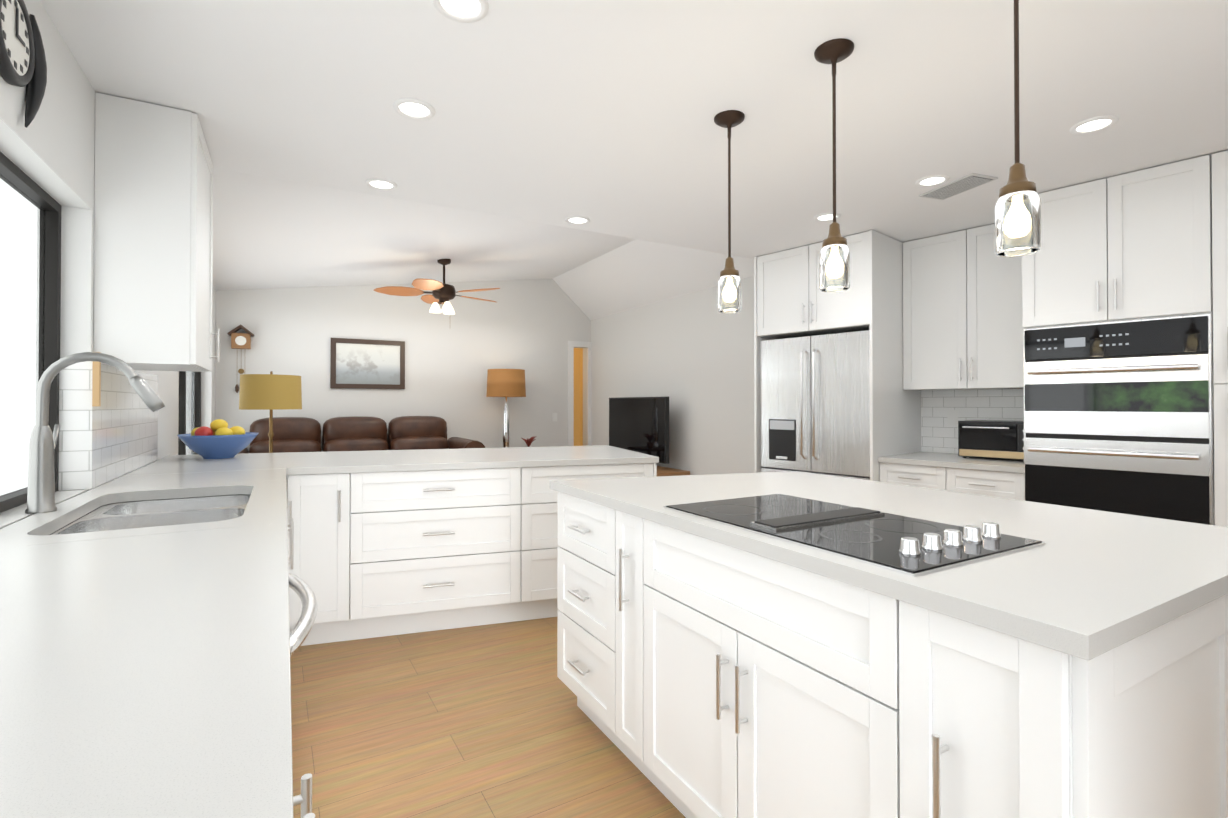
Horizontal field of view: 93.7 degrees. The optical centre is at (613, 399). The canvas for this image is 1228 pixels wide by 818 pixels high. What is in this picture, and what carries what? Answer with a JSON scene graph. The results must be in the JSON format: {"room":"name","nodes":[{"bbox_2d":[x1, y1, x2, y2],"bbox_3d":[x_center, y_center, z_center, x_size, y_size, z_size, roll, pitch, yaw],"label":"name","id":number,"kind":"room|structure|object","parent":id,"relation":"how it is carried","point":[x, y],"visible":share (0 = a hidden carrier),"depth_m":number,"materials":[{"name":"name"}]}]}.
{"room":"kitchen","nodes":[
{"label":"kitchen","id":0,"kind":"room"},
{"bbox_2d":[0,0,215,490],"bbox_3d":[-2.069,-0.318,2.185,0.150,3.150,9.150,0,-1,-30],"label":"wall","id":1,"kind":"structure","parent":0,"point":[50,149],"depth_m":2.08,"materials":[{"name":"white paint"}]},
{"bbox_2d":[0,0,46,127],"bbox_3d":[-1.583,-0.914,1.528,0.044,0.334,0.310,0,-1,-30],"label":"wall clock","id":2,"kind":"object","parent":1,"relation":"attached to","point":[22,59],"visible":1,"depth_m":1.55,"materials":[{"name":"black plastic"}]},
{"bbox_2d":[0,152,88,528],"bbox_3d":[-1.632,-0.179,1.437,0.136,1.090,1.620,0,-1,-30],"label":"kitchen window","id":3,"kind":"structure","parent":1,"relation":"in","point":[13,506],"depth_m":2.09,"materials":[{"name":"black"}]},
{"bbox_2d":[92,352,100,405],"bbox_3d":[-1.948,-0.076,2.167,0.020,0.205,0.019,0,-1,-30],"label":"bar","id":4,"kind":"object","parent":1,"relation":"attached to","point":[96,383],"visible":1,"depth_m":2.16,"materials":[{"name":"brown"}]},
{"bbox_2d":[78,361,157,488],"bbox_3d":[-2.293,0.101,2.723,0.018,0.479,1.288,0,-1,-30],"label":"tile backsplash","id":5,"kind":"structure","parent":1,"relation":"attached to","point":[114,435],"depth_m":2.42,"materials":[{"name":"white tile"}]},
{"bbox_2d":[93,92,219,371],"bbox_3d":[-1.988,-0.658,2.557,0.354,1.036,0.610,0,-1,-30],"label":"upper cabinet","id":6,"kind":"object","parent":1,"relation":"attached to","point":[153,240],"visible":0.98,"depth_m":2.29,"materials":[{"name":"white paint"}]},
{"bbox_2d":[178,371,200,454],"bbox_3d":[-3.613,0.254,4.811,0.050,2.050,2.050,0,-1,-30],"label":"door","id":7,"kind":"structure","parent":1,"relation":"in","point":[189,420],"depth_m":5.21,"materials":[{"name":"black"}]},
{"bbox_2d":[921,389,1023,453],"bbox_3d":[2.658,0.162,4.140,0.170,0.477,0.836,0,-1,-30],"label":"tile backsplash","id":8,"kind":"structure","parent":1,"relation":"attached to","point":[979,404],"depth_m":4.27,"materials":[{"name":"white tile"}]},
{"bbox_2d":[947,410,957,425],"bbox_3d":[2.523,0.137,4.287,0.004,0.115,0.070,0,-1,-41],"label":"outlet","id":9,"kind":"object","parent":8,"relation":"attached to","point":[952,417],"visible":1,"depth_m":4.29,"materials":[{"name":"white plastic"}]},
{"bbox_2d":[215,279,590,450],"bbox_3d":[-2.429,-0.271,7.853,5.150,3.150,1.350,0,-1,-30],"label":"wall","id":10,"kind":"structure","parent":0,"point":[531,327],"depth_m":7.17,"materials":[{"name":"white paint"}]},
{"bbox_2d":[227,325,254,392],"bbox_3d":[-3.968,-0.430,6.122,0.240,0.720,0.129,0,-1,-30],"label":"cuckoo clock","id":11,"kind":"object","parent":10,"relation":"attached to","point":[240,340],"visible":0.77,"depth_m":6.09,"materials":[{"name":"brown wood"}]},
{"bbox_2d":[330,338,404,388],"bbox_3d":[-2.894,-0.415,6.793,0.810,0.580,0.029,0,-1,-30],"label":"painting","id":12,"kind":"object","parent":10,"relation":"attached to","point":[365,364],"visible":0.98,"depth_m":6.78,"materials":[{"name":"white paper"}]},
{"bbox_2d":[552,413,556,420],"bbox_3d":[-0.822,0.245,7.984,0.075,0.120,0.010,0,-1,-30],"label":"switch plate","id":13,"kind":"object","parent":10,"relation":"attached to","point":[554,416],"visible":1,"depth_m":7.98,"materials":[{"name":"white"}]},
{"bbox_2d":[568,341,587,445],"bbox_3d":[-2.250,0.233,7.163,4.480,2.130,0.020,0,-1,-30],"label":"door frame","id":14,"kind":"structure","parent":10,"relation":"attached to","point":[572,345],"depth_m":8.10,"materials":[{"name":"white wood"}]},
{"bbox_2d":[290,617,685,817],"bbox_3d":[0.266,1.304,4.284,6.600,0.060,10.500,0,-1,-30],"label":"floor","id":15,"kind":"structure","parent":0,"point":[489,721],"depth_m":2.16,"materials":[{"name":"brown wood"}]},
{"bbox_2d":[0,468,314,817],"bbox_3d":[-0.706,0.784,0.624,0.656,0.920,4.802,0,-1,-30],"label":"countertop","id":16,"kind":"structure","parent":15,"relation":"on","point":[145,672],"depth_m":0.72,"materials":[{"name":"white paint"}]},
{"bbox_2d":[25,352,164,513],"bbox_3d":[-1.598,0.094,1.792,0.325,0.478,0.115,0,-1,-30],"label":"faucet","id":17,"kind":"object","parent":16,"relation":"on","point":[41,478],"visible":1,"depth_m":1.70,"materials":[{"name":"silver metal"}]},
{"bbox_2d":[50,494,250,534],"bbox_3d":[-1.424,0.467,1.827,0.474,0.194,0.824,0,-1,-30],"label":"sink","id":18,"kind":"object","parent":16,"relation":"in","point":[143,514],"visible":0.19,"depth_m":1.94,"materials":[{"name":"silver metal"}]},
{"bbox_2d":[288,572,316,656],"bbox_3d":[-0.959,0.808,1.134,0.663,0.881,0.600,0,-1,-30],"label":"dishwasher","id":19,"kind":"object","parent":15,"relation":"on","point":[303,590],"visible":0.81,"depth_m":1.21,"materials":[{"name":"silver metal"}]},
{"bbox_2d":[238,416,484,453],"bbox_3d":[-2.778,0.741,6.258,2.570,1.100,0.980,0,-1,-30],"label":"sofa","id":20,"kind":"object","parent":15,"relation":"on","point":[303,434],"visible":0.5,"depth_m":6.36,"materials":[{"name":"brown leather"}]},
{"bbox_2d":[287,465,656,645],"bbox_3d":[-0.783,0.825,3.476,2.073,0.885,1.019,0,-1,-30],"label":"base cabinet","id":21,"kind":"object","parent":15,"relation":"on","point":[392,542],"depth_m":3.09,"materials":[{"name":"white paint"}]},
{"bbox_2d":[123,445,658,484],"bbox_3d":[-1.161,0.366,3.594,2.810,0.035,1.626,0,-1,-30],"label":"countertop","id":22,"kind":"structure","parent":21,"relation":"on","point":[331,467],"depth_m":3.25,"materials":[{"name":"white stone"}]},
{"bbox_2d":[177,419,257,458],"bbox_3d":[-2.341,0.231,3.413,0.400,0.230,0.400,0,-1,-30],"label":"fruit bowl","id":23,"kind":"object","parent":22,"relation":"on","point":[218,439],"visible":1,"depth_m":3.32,"materials":[{"name":"blue ceramic"}]},
{"bbox_2d":[657,466,689,475],"bbox_3d":[0.241,1.034,6.691,0.495,0.520,1.460,0,-1,-30],"label":"tv stand","id":24,"kind":"object","parent":15,"relation":"on","point":[664,471],"visible":0.02,"depth_m":6.15,"materials":[{"name":"brown wood"}]},
{"bbox_2d":[609,397,668,463],"bbox_3d":[0.265,0.374,6.710,0.200,0.800,1.240,0,-1,-30],"label":"tv","id":25,"kind":"object","parent":24,"relation":"on","point":[639,424],"visible":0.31,"depth_m":6.57,"materials":[{"name":"black plastic"}]},
{"bbox_2d":[759,330,869,479],"bbox_3d":[1.686,0.396,4.502,0.666,1.760,0.915,0,-1,-41],"label":"fridge","id":26,"kind":"object","parent":15,"relation":"on","point":[815,404],"visible":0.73,"depth_m":4.28,"materials":[{"name":"grey metal"}]},
{"bbox_2d":[550,487,1227,817],"bbox_3d":[0.680,0.812,1.855,1.145,0.885,1.806,0,-1,-30],"label":"kitchen island","id":27,"kind":"object","parent":15,"relation":"on","point":[1075,665],"depth_m":1.14,"materials":[{"name":"white paint"}]},
{"bbox_2d":[550,471,1227,650],"bbox_3d":[0.695,0.352,1.888,1.160,0.035,1.860,0,-1,-30],"label":"island countertop","id":28,"kind":"structure","parent":27,"relation":"on","point":[1098,577],"depth_m":1.24,"materials":[{"name":"white stone"}]},
{"bbox_2d":[663,494,1045,575],"bbox_3d":[0.567,0.312,1.538,0.492,0.037,0.812,0,-1,-30],"label":"cooktop","id":29,"kind":"object","parent":28,"relation":"in","point":[911,546],"visible":1,"depth_m":1.39,"materials":[{"name":"black glass"}]},
{"bbox_2d":[878,452,1023,500],"bbox_3d":[2.374,0.835,3.891,0.754,0.872,0.848,0,-1,-41],"label":"base cabinet","id":30,"kind":"object","parent":15,"relation":"on","point":[997,477],"depth_m":3.66,"materials":[{"name":"white paint"}]},
{"bbox_2d":[958,420,1023,459],"bbox_3d":[2.599,0.272,3.857,0.366,0.252,0.440,0,-1,-41],"label":"toaster oven","id":31,"kind":"object","parent":30,"relation":"on","point":[999,439],"visible":0.6,"depth_m":3.78,"materials":[{"name":"black plastic"}]},
{"bbox_2d":[1022,155,1213,524],"bbox_3d":[2.866,0.048,3.257,0.846,2.435,0.760,0,-1,-41],"label":"tall cabinet","id":32,"kind":"object","parent":15,"relation":"on","point":[1117,338],"visible":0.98,"depth_m":2.98,"materials":[{"name":"white paint"}]},
{"bbox_2d":[1211,151,1227,526],"bbox_3d":[3.391,0.043,2.679,0.804,2.436,0.798,0,-1,-41],"label":"pantry cabinet","id":33,"kind":"object","parent":15,"relation":"on","point":[1219,177],"visible":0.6,"depth_m":2.73,"materials":[{"name":"white paint"}]},
{"bbox_3d":[-1.285,0.989,7.201,0.550,0.620,0.550,0,-1,-30],"label":"end table","id":34,"kind":"object","parent":15,"relation":"on","visible":0},
{"bbox_2d":[486,367,525,447],"bbox_3d":[-1.353,0.138,7.227,0.490,1.080,0.490,0,-1,-30],"label":"lamp","id":35,"kind":"object","parent":34,"relation":"on","point":[506,383],"visible":0.85,"depth_m":7.05,"materials":[{"name":"orange fabric"}]},
{"bbox_2d":[522,436,536,446],"bbox_3d":[-1.062,0.567,7.157,0.201,0.222,0.199,0,-1,-30],"label":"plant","id":36,"kind":"object","parent":34,"relation":"on","point":[528,442],"visible":0.52,"depth_m":7.13,"materials":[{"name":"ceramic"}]},
{"bbox_3d":[-2.531,0.904,4.243,0.500,0.740,0.500,0,-1,-30],"label":"side table","id":37,"kind":"object","parent":15,"relation":"on","visible":0},
{"bbox_2d":[239,371,301,452],"bbox_3d":[-2.531,0.164,4.249,0.400,0.740,0.400,0,-1,-30],"label":"lamp","id":38,"kind":"object","parent":37,"relation":"on","point":[271,391],"visible":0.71,"depth_m":4.09,"materials":[{"name":"yellow fabric"}]},
{"bbox_2d":[40,0,1227,319],"bbox_3d":[0.666,-1.380,3.757,6.450,0.680,9.150,0,-1,-30],"label":"ceiling","id":39,"kind":"structure","parent":0,"point":[528,138],"depth_m":2.41,"materials":[{"name":"white paint"}]},
{"bbox_2d":[365,178,396,189],"bbox_3d":[-1.268,-1.172,3.139,0.164,0.006,0.164,0,-1,-30],"label":"recessed light","id":40,"kind":"object","parent":39,"relation":"in","point":[379,184],"visible":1,"depth_m":3.13,"materials":[{"name":"white"}]},
{"bbox_2d":[393,98,434,119],"bbox_3d":[-0.812,-1.178,2.341,0.164,0.006,0.164,0,-1,-30],"label":"recessed light","id":41,"kind":"object","parent":39,"relation":"in","point":[415,109],"visible":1,"depth_m":2.33,"materials":[{"name":"white"}]},
{"bbox_2d":[374,259,499,314],"bbox_3d":[-1.791,-1.091,5.993,1.293,0.719,1.244,0,-1,-30],"label":"ceiling fan","id":42,"kind":"object","parent":39,"relation":"hanging from","point":[443,293],"visible":1,"depth_m":5.86,"materials":[{"name":"brown wood"}]},
{"bbox_2d":[433,0,488,22],"bbox_3d":[-0.459,-1.183,1.724,0.164,0.006,0.164,0,-1,-30],"label":"recessed light","id":43,"kind":"object","parent":39,"relation":"in","point":[467,11],"visible":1,"depth_m":1.75,"materials":[{"name":"white"}]},
{"bbox_2d":[565,216,589,224],"bbox_3d":[-0.236,-1.166,3.752,0.164,0.006,0.164,0,-1,-30],"label":"recessed light","id":44,"kind":"object","parent":39,"relation":"in","point":[578,220],"visible":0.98,"depth_m":3.75,"materials":[{"name":"white"}]},
{"bbox_2d":[714,110,744,312],"bbox_3d":[0.483,-0.774,2.409,0.128,0.814,0.128,0,-1,-30],"label":"pendant light","id":45,"kind":"object","parent":39,"relation":"hanging from","point":[729,292],"visible":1,"depth_m":2.38,"materials":[{"name":"clear glass"}]},
{"bbox_2d":[814,213,840,221],"bbox_3d":[1.366,-1.167,3.689,0.164,0.006,0.164,0,-1,-30],"label":"recessed light","id":46,"kind":"object","parent":39,"relation":"in","point":[824,217],"visible":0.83,"depth_m":3.69,"materials":[{"name":"white"}]},
{"bbox_2d":[814,38,853,291],"bbox_3d":[0.746,-0.777,1.949,0.128,0.814,0.128,0,-1,-30],"label":"pendant light","id":47,"kind":"object","parent":39,"relation":"hanging from","point":[834,265],"visible":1,"depth_m":1.92,"materials":[{"name":"clear glass"}]},
{"bbox_2d":[915,174,949,186],"bbox_3d":[1.708,-1.172,3.090,0.164,0.006,0.164,0,-1,-30],"label":"recessed light","id":48,"kind":"object","parent":39,"relation":"in","point":[932,180],"visible":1,"depth_m":3.09,"materials":[{"name":"white"}]},
{"bbox_2d":[919,173,997,199],"bbox_3d":[1.894,-1.169,3.179,0.180,0.010,0.340,0,-1,-19],"label":"ceiling vent","id":49,"kind":"object","parent":39,"relation":"in","point":[961,185],"visible":0.98,"depth_m":3.15,"materials":[{"name":"grey metal"}]},
{"bbox_2d":[995,0,1040,256],"bbox_3d":[1.030,-0.781,1.473,0.128,0.814,0.128,0,-1,-30],"label":"pendant light","id":50,"kind":"object","parent":39,"relation":"hanging from","point":[1018,218],"visible":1,"depth_m":1.45,"materials":[{"name":"clear glass"}]},
{"bbox_2d":[1069,115,1118,134],"bbox_3d":[2.061,-1.177,2.474,0.164,0.006,0.164,0,-1,-30],"label":"recessed light","id":51,"kind":"object","parent":39,"relation":"in","point":[1094,124],"visible":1,"depth_m":2.47,"materials":[{"name":"white"}]},
{"bbox_2d":[591,276,753,474],"bbox_3d":[0.545,-0.279,6.881,0.150,3.150,3.590,0,-1,-30],"label":"wall","id":52,"kind":"structure","parent":0,"point":[690,356],"depth_m":6.24,"materials":[{"name":"white paint"}]},
{"bbox_2d":[588,342,590,445],"bbox_3d":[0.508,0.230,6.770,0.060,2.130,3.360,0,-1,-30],"label":"door frame","id":53,"kind":"structure","parent":52,"relation":"attached to","point":[589,343],"depth_m":8.24,"materials":[{"name":"white wood"}]},
{"bbox_3d":[3.482,-0.309,3.309,1.218,3.150,5.536,0,-1,-30],"label":"wall","id":54,"kind":"structure","parent":0,"visible":0},
{"bbox_2d":[754,230,920,481],"bbox_3d":[1.750,0.059,4.560,0.834,2.436,0.967,0,-1,-41],"label":"cabinet","id":55,"kind":"object","parent":54,"relation":"attached to","point":[791,300],"visible":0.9,"depth_m":4.21,"materials":[{"name":"white paint"}]},
{"bbox_2d":[903,224,1022,389],"bbox_3d":[2.519,-0.618,4.028,0.356,1.091,0.848,0,-1,-41],"label":"upper cabinet","id":56,"kind":"object","parent":54,"relation":"attached to","point":[962,313],"visible":0.81,"depth_m":3.96,"materials":[{"name":"white paint"}]},
{"label":"outside","id":57,"kind":"structure","parent":0,"visible":0},
{"bbox_2d":[0,178,36,495],"bbox_3d":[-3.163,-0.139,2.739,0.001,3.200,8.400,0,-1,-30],"label":"window","id":58,"kind":"structure","parent":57,"point":[13,419],"depth_m":3.43,"materials":[{"name":"white glass"}]}
]}

